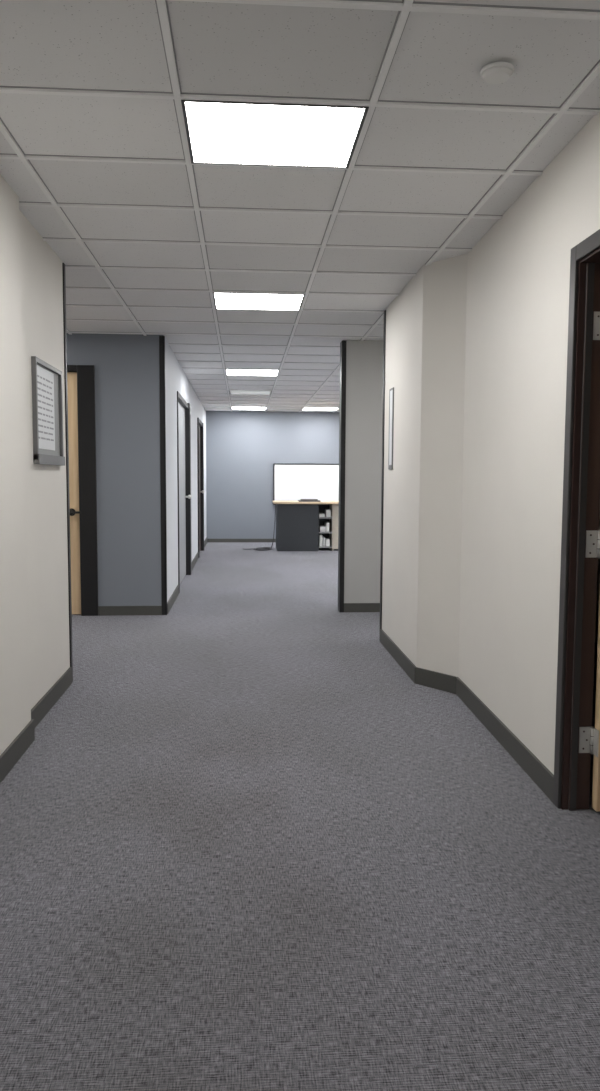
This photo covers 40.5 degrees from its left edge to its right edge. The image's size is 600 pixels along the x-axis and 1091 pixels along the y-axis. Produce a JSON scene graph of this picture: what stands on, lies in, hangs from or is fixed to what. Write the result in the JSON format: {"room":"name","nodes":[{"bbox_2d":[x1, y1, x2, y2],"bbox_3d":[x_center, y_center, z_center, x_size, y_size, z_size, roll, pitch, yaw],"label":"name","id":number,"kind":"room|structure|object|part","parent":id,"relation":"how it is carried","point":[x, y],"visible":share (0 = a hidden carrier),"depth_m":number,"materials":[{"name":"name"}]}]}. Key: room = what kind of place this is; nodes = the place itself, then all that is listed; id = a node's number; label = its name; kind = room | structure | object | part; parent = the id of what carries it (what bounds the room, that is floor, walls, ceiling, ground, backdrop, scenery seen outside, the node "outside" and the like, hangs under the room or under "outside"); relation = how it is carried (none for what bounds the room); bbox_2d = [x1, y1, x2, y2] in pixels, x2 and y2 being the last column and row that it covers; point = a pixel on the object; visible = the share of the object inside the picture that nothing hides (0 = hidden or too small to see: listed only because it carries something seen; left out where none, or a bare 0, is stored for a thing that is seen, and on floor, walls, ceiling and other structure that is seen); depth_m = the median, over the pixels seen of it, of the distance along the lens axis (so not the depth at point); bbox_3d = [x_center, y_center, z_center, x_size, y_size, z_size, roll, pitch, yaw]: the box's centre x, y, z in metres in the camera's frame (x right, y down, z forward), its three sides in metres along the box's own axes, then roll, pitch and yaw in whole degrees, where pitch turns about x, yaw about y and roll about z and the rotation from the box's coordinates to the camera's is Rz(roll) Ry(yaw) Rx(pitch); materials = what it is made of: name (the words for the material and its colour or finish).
{"room":"office corridor","nodes":[
{"label":"office corridor","id":0,"kind":"room"},
{"bbox_2d":[0,174,30,754],"bbox_3d":[-1.107,-0.046,0.341,0.160,2.524,6.840,0,5,-4],"label":"wall","id":1,"kind":"structure","parent":0,"point":[15,698],"depth_m":3.54,"materials":[{"name":"beige paint"}]},
{"bbox_2d":[0,667,71,782],"bbox_3d":[-1.087,1.116,0.986,0.057,0.100,7.925,0,5,-4],"label":"baseboard","id":2,"kind":"structure","parent":1,"relation":"attached to","point":[25,738],"depth_m":3.83,"materials":[{"name":"plastic"}]},
{"bbox_2d":[19,210,69,708],"bbox_3d":[-1.411,-0.379,4.290,0.125,2.524,1.110,0,5,-4],"label":"wall","id":3,"kind":"structure","parent":0,"point":[41,267],"depth_m":4.27,"materials":[{"name":"beige paint"}]},
{"bbox_2d":[31,356,64,465],"bbox_3d":[-1.337,-0.697,4.339,0.030,0.530,0.590,0,5,-4],"label":"framed notice","id":4,"kind":"object","parent":3,"relation":"attached to","point":[47,398],"visible":1,"depth_m":4.29,"materials":[{"name":"paper"}]},
{"bbox_2d":[62,263,72,681],"bbox_3d":[-1.449,-0.405,4.839,0.139,2.484,0.040,0,5,-4],"label":"trim","id":5,"kind":"structure","parent":3,"relation":"attached to","point":[63,264],"depth_m":4.82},
{"bbox_2d":[66,333,163,605],"bbox_3d":[-2.861,-0.632,7.211,3.300,2.524,0.120,0,5,-4],"label":"wall","id":6,"kind":"structure","parent":0,"point":[127,380],"depth_m":7.23,"materials":[{"name":"grey paint"}]},
{"bbox_2d":[67,372,80,613],"bbox_3d":[-2.361,-0.453,7.231,0.790,2.150,0.040,0,5,-4],"label":"slab","id":7,"kind":"object","parent":6,"relation":"attached to","point":[71,376],"visible":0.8,"depth_m":7.23,"materials":[{"name":"brown wood"}]},
{"bbox_2d":[70,509,80,515],"bbox_3d":[-2.000,-0.294,7.206,0.123,0.066,0.086,0,5,-4],"label":"door handle","id":8,"kind":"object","parent":7,"relation":"attached to","point":[73,512],"depth_m":7.18,"materials":[{"name":"black metal"}]},
{"bbox_2d":[67,365,97,615],"bbox_3d":[-2.313,-0.480,7.252,1.000,2.220,0.140,0,5,-4],"label":"frame","id":9,"kind":"object","parent":6,"relation":"attached to","point":[86,425],"visible":0.78,"depth_m":7.21,"materials":[{"name":"black metal"}]},
{"bbox_2d":[98,606,161,615],"bbox_3d":[-1.534,0.588,7.340,0.565,0.085,0.012,0,5,-4],"label":"baseboard","id":10,"kind":"structure","parent":6,"relation":"attached to","point":[102,610],"depth_m":7.33,"materials":[{"name":"plastic"}]},
{"bbox_2d":[159,336,166,614],"bbox_3d":[-1.224,-0.609,7.278,0.047,2.484,0.038,0,5,-4],"label":"trim","id":11,"kind":"structure","parent":6,"relation":"attached to","point":[161,338],"depth_m":7.26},
{"bbox_2d":[165,338,206,601],"bbox_3d":[-1.560,-0.978,11.417,0.125,2.524,8.120,0,5,-4],"label":"wall","id":12,"kind":"structure","parent":0,"point":[176,380],"depth_m":8.40,"materials":[{"name":"paint"}]},
{"bbox_2d":[178,402,185,583],"bbox_3d":[-1.413,-0.606,9.497,0.040,2.085,1.570,0,5,-4],"label":"slab","id":13,"kind":"object","parent":12,"relation":"attached to","point":[182,500],"visible":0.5,"depth_m":9.77,"materials":[{"name":"grey paint"}]},
{"bbox_2d":[177,391,191,592],"bbox_3d":[-1.414,-0.643,9.554,0.155,2.170,1.800,0,5,-4],"label":"frame","id":14,"kind":"object","parent":12,"relation":"attached to","point":[187,406],"visible":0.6,"depth_m":10.25,"materials":[{"name":"black metal"}]},
{"bbox_2d":[167,537,206,613],"bbox_3d":[-1.495,0.234,11.479,0.012,0.100,8.210,0,5,-4],"label":"baseboard","id":15,"kind":"structure","parent":12,"relation":"attached to","point":[175,594],"depth_m":8.34,"materials":[{"name":"plastic"}]},
{"bbox_2d":[199,426,200,551],"bbox_3d":[-1.658,-0.907,13.137,0.040,2.075,1.170,0,5,-4],"label":"slab","id":16,"kind":"object","parent":12,"relation":"attached to","point":[199,426],"visible":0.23,"depth_m":13.41,"materials":[{"name":"brown wood"}]},
{"bbox_2d":[197,418,203,556],"bbox_3d":[-1.668,-0.938,13.174,0.155,2.150,1.380,0,5,-4],"label":"frame","id":17,"kind":"object","parent":12,"relation":"attached to","point":[199,422],"visible":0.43,"depth_m":13.69,"materials":[{"name":"black metal"}]},
{"bbox_2d":[206,411,338,538],"bbox_3d":[0.993,-1.325,15.712,5.820,2.524,0.120,0,5,-4],"label":"wall","id":18,"kind":"structure","parent":0,"point":[242,447],"depth_m":15.51,"materials":[{"name":"grey paint"}]},
{"bbox_2d":[207,539,275,541],"bbox_3d":[1.060,-0.097,15.754,5.683,0.070,0.012,0,5,-4],"label":"baseboard","id":19,"kind":"structure","parent":18,"relation":"attached to","point":[208,540],"depth_m":15.60,"materials":[{"name":"plastic"}]},
{"bbox_2d":[273,463,338,504],"bbox_3d":[0.501,-1.169,15.585,2.020,0.790,0.090,0,5,-4],"label":"whiteboard","id":20,"kind":"object","parent":18,"relation":"attached to","point":[291,482],"visible":0.46,"depth_m":15.57,"materials":[{"name":"white plastic"}]},
{"bbox_2d":[0,542,599,1090],"bbox_3d":[0.053,0.767,6.406,9.240,0.100,18.840,0,5,-4],"label":"floor","id":21,"kind":"structure","parent":0,"point":[242,848],"depth_m":2.61,"materials":[{"name":"grey carpet"}]},
{"bbox_2d":[253,505,275,550],"bbox_3d":[-0.666,-0.317,14.000,0.508,0.776,0.407,5,7,44],"label":"power cable","id":22,"kind":"object","parent":21,"relation":"on","point":[261,548],"visible":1,"depth_m":14.04,"materials":[{"name":"black plastic"}]},
{"bbox_2d":[272,501,338,550],"bbox_3d":[0.622,-0.348,14.149,2.180,0.835,0.800,0,5,-4],"label":"office desk","id":23,"kind":"object","parent":21,"relation":"on","point":[300,526],"visible":0.63,"depth_m":13.77,"materials":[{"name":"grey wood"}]},
{"bbox_3d":[-0.060,-0.330,14.092,0.690,0.800,0.680,0,5,-4],"label":"pedestal panel","id":24,"kind":"part","parent":23,"relation":"part of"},
{"bbox_2d":[298,499,320,501],"bbox_3d":[0.158,-0.776,13.979,0.370,0.039,0.260,0,5,-4],"label":"laptop","id":25,"kind":"object","parent":23,"relation":"on","point":[300,500],"visible":1,"depth_m":13.87,"materials":[{"name":"grey metal"}]},
{"bbox_2d":[318,504,333,550],"bbox_3d":[0.418,-0.330,14.126,0.270,0.800,0.520,0,5,-4],"label":"open shelf","id":26,"kind":"object","parent":23,"relation":"attached to","point":[325,511],"depth_m":13.96,"materials":[{"name":"wood"}]},
{"bbox_2d":[0,0,599,411],"bbox_3d":[0.066,-1.867,6.185,9.240,0.200,18.840,0,5,-4],"label":"ceiling","id":27,"kind":"structure","parent":0,"point":[221,48],"depth_m":3.11,"materials":[{"name":"tile"}]},
{"bbox_2d":[232,407,266,409],"bbox_3d":[-0.920,-2.482,14.665,0.622,0.023,0.539,0,5,-4],"label":"ceiling light panel","id":28,"kind":"object","parent":27,"relation":"in","point":[233,408],"depth_m":14.69,"materials":[{"name":"white plastic"}]},
{"bbox_2d":[229,390,271,394],"bbox_3d":[-0.724,-2.257,11.877,0.622,0.044,0.539,0,5,-4],"label":"light","id":29,"kind":"object","parent":27,"relation":"in","point":[261,392],"depth_m":11.88,"materials":[{"name":"white plastic"}]},
{"bbox_2d":[225,369,278,375],"bbox_3d":[-0.568,-2.059,9.649,0.622,0.023,0.539,0,5,-4],"label":"ceiling light panel","id":30,"kind":"object","parent":27,"relation":"in","point":[236,372],"depth_m":9.64,"materials":[{"name":"white plastic"}]},
{"bbox_2d":[213,292,304,310],"bbox_3d":[-0.294,-1.731,5.747,0.622,0.023,0.539,0,5,-4],"label":"ceiling light panel","id":31,"kind":"object","parent":27,"relation":"in","point":[229,301],"depth_m":5.73,"materials":[{"name":"white plastic"}]},
{"bbox_2d":[181,100,368,168],"bbox_3d":[-0.099,-1.496,2.961,0.622,0.023,0.539,0,5,-4],"label":"ceiling light panel","id":32,"kind":"object","parent":27,"relation":"in","point":[218,132],"depth_m":2.93,"materials":[{"name":"white plastic"}]},
{"bbox_2d":[0,0,599,412],"bbox_3d":[0.066,-1.764,6.194,9.000,0.012,18.600,0,5,-4],"label":"grid","id":33,"kind":"object","parent":27,"relation":"attached to","point":[403,7],"depth_m":3.27,"materials":[{"name":"white metal"}]},
{"bbox_2d":[303,408,338,410],"bbox_3d":[0.366,-2.483,14.755,0.622,0.023,0.539,0,5,-4],"label":"ceiling light panel","id":34,"kind":"object","parent":27,"relation":"in","point":[319,409],"depth_m":14.82,"materials":[{"name":"white plastic"}]},
{"bbox_2d":[480,61,513,83],"bbox_3d":[0.598,-1.430,2.467,0.100,0.025,0.100,0,5,-4],"label":"smoke detector","id":35,"kind":"object","parent":27,"relation":"attached to","point":[495,72],"visible":1,"depth_m":2.44,"materials":[{"name":"white plastic"}]},
{"bbox_2d":[343,340,382,602],"bbox_3d":[2.422,-0.643,7.671,4.095,2.524,0.120,0,5,-4],"label":"wall","id":36,"kind":"structure","parent":0,"point":[364,359],"depth_m":7.48,"materials":[{"name":"beige paint"}]},
{"bbox_2d":[338,340,345,611],"bbox_3d":[0.389,-0.621,7.525,0.042,2.484,0.140,0,5,-4],"label":"trim","id":37,"kind":"structure","parent":36,"relation":"attached to","point":[342,407],"depth_m":7.46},
{"bbox_2d":[344,603,379,611],"bbox_3d":[2.435,0.578,7.708,4.065,0.085,0.012,0,5,-4],"label":"baseboard","id":38,"kind":"structure","parent":36,"relation":"attached to","point":[348,607],"depth_m":7.57,"materials":[{"name":"plastic"}]},
{"bbox_2d":[382,129,581,774],"bbox_3d":[0.900,-0.391,4.572,0.325,2.524,3.170,0,5,-4],"label":"wall","id":39,"kind":"structure","parent":0,"point":[477,340],"depth_m":4.10,"materials":[{"name":"beige paint"}]},
{"bbox_2d":[379,310,385,640],"bbox_3d":[0.696,-0.503,6.135,0.154,2.484,0.045,0,5,-4],"label":"trim","id":40,"kind":"structure","parent":39,"relation":"attached to","point":[384,334],"depth_m":6.11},
{"bbox_2d":[388,387,393,468],"bbox_3d":[0.648,-0.828,5.780,0.008,0.570,0.140,0,5,-4],"label":"framed notice","id":41,"kind":"object","parent":39,"relation":"attached to","point":[391,391],"visible":1,"depth_m":5.76,"materials":[{"name":"metal"}]},
{"bbox_2d":[380,629,553,802],"bbox_3d":[0.835,0.817,4.662,0.181,0.100,3.133,0,5,-9],"label":"baseboard","id":42,"kind":"structure","parent":39,"relation":"attached to","point":[535,769],"depth_m":4.17,"materials":[{"name":"plastic"}]},
{"bbox_2d":[578,113,599,243],"bbox_3d":[1.085,-1.234,2.427,0.095,0.484,0.980,0,5,-4],"label":"wall","id":43,"kind":"structure","parent":0,"point":[589,214],"depth_m":2.82,"materials":[{"name":"beige paint"}]},
{"bbox_2d":[553,229,599,810],"bbox_3d":[1.077,0.002,2.528,0.118,2.085,1.065,0,5,-4],"label":"frame","id":44,"kind":"object","parent":43,"relation":"attached to","point":[581,477],"visible":1,"depth_m":3.00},
{"bbox_2d":[579,312,599,756],"bbox_3d":[1.084,-0.028,2.974,0.054,1.634,0.053,0,5,-4],"label":"hinges","id":45,"kind":"object","parent":44,"relation":"attached to","point":[588,736],"visible":1,"depth_m":3.00,"materials":[{"name":"metal"}]},
{"bbox_2d":[592,593,599,811],"bbox_3d":[1.561,-0.004,3.002,0.906,1.998,0.042,0,5,-4],"label":"slab","id":46,"kind":"object","parent":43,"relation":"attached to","point":[596,761],"visible":1,"depth_m":3.02,"materials":[{"name":"brown wood"}]},
{"bbox_2d":[595,515,599,641],"bbox_3d":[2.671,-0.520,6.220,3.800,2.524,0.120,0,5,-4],"label":"door","id":47,"kind":"structure","parent":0,"point":[598,571],"depth_m":6.21,"materials":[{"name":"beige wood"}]}
]}

